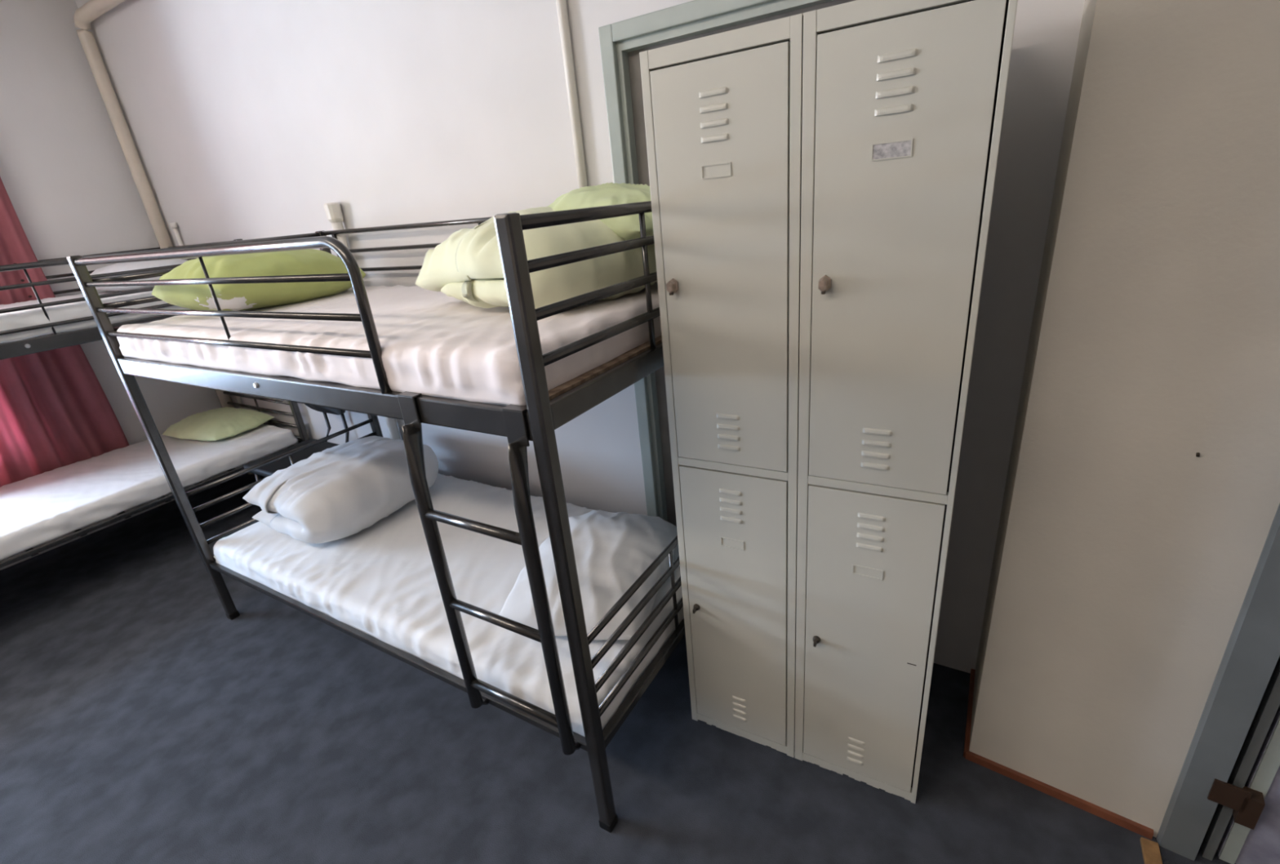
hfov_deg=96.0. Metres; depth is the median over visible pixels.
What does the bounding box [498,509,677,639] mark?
pillow
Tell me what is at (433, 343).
mattress
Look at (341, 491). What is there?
quilt
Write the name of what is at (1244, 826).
door
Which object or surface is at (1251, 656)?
trim
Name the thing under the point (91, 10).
pipe
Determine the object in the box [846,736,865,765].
vent
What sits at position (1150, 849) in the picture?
batten
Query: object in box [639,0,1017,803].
locker
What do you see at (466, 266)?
quilt
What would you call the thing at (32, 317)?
mattress
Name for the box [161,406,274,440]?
pillow
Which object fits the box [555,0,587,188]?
conduit
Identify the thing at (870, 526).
vent
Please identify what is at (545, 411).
bunk bed
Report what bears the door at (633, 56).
in the wall at (244, 118)
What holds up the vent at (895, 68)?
attached to the locker
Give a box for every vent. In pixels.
[698,85,728,142]
[716,413,740,450]
[719,488,742,524]
[732,695,746,721]
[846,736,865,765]
[856,511,885,551]
[860,427,892,470]
[874,47,918,115]
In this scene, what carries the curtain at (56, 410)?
hanging from the wall at (67, 178)
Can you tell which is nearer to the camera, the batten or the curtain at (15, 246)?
the batten
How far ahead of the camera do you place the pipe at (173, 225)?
3.48 m
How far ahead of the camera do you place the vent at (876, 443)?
1.23 m
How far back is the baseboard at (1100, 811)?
1.53 m
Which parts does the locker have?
door, door, door, door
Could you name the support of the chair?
on the floor
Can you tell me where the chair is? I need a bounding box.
[243,377,349,480]
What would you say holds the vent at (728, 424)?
attached to the locker
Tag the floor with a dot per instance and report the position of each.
(141, 722)
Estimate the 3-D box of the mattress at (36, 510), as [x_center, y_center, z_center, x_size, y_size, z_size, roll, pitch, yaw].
[-2.968,0.329,2.980,0.880,0.109,1.972,8,26,30]
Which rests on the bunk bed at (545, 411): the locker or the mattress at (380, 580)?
the mattress at (380, 580)
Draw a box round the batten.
[1140,836,1162,863]
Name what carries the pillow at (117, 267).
on the mattress at (32, 317)
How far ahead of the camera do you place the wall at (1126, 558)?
1.13 m
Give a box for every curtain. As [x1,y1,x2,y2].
[0,177,38,265]
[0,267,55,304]
[0,344,128,486]
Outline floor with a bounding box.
[0,472,1230,863]
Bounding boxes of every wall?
[0,0,244,569]
[75,0,1084,673]
[968,0,1279,837]
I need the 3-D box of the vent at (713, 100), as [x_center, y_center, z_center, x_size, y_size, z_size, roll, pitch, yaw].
[0.145,-0.625,1.137,0.060,0.091,0.005,7,25,29]
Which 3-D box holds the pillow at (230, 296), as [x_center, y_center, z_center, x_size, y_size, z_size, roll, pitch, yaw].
[-1.485,-0.610,2.279,0.461,0.226,0.642,6,25,26]
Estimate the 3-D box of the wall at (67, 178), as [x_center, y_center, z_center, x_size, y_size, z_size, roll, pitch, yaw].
[-4.345,-0.159,1.682,0.180,2.950,5.170,8,26,30]
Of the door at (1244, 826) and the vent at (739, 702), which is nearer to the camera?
the door at (1244, 826)
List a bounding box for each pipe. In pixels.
[74,0,253,474]
[169,222,243,408]
[323,202,400,439]
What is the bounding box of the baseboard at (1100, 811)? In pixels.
[963,668,1153,839]
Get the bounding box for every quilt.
[243,435,438,543]
[415,206,657,308]
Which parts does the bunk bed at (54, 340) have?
guard rail, board, rail, rail, rail, rail, rail, rail, post, rail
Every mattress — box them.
[0,290,191,342]
[0,423,297,560]
[116,283,662,405]
[213,472,684,737]
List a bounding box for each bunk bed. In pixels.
[0,238,309,568]
[66,200,684,832]
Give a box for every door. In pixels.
[627,0,855,526]
[1200,655,1279,863]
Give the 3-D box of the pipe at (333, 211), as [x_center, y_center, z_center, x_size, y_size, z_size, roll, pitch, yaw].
[-1.331,-0.275,2.939,0.070,1.668,0.072,8,26,30]
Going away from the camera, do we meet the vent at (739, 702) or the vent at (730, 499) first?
the vent at (730, 499)
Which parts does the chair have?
leg, seat, backrest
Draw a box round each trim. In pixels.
[598,0,833,521]
[1155,502,1279,861]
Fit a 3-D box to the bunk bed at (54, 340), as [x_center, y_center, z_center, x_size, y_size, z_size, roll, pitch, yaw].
[-2.983,-0.006,2.832,0.988,1.555,2.057,8,26,30]
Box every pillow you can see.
[89,258,187,291]
[151,248,365,311]
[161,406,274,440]
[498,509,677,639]
[547,182,653,239]
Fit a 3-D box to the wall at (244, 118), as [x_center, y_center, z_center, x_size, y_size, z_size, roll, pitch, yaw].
[-1.041,-0.867,2.614,4.785,2.950,0.150,8,26,30]
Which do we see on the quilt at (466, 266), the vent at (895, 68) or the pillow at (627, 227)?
the pillow at (627, 227)
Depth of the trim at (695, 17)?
1.76 m

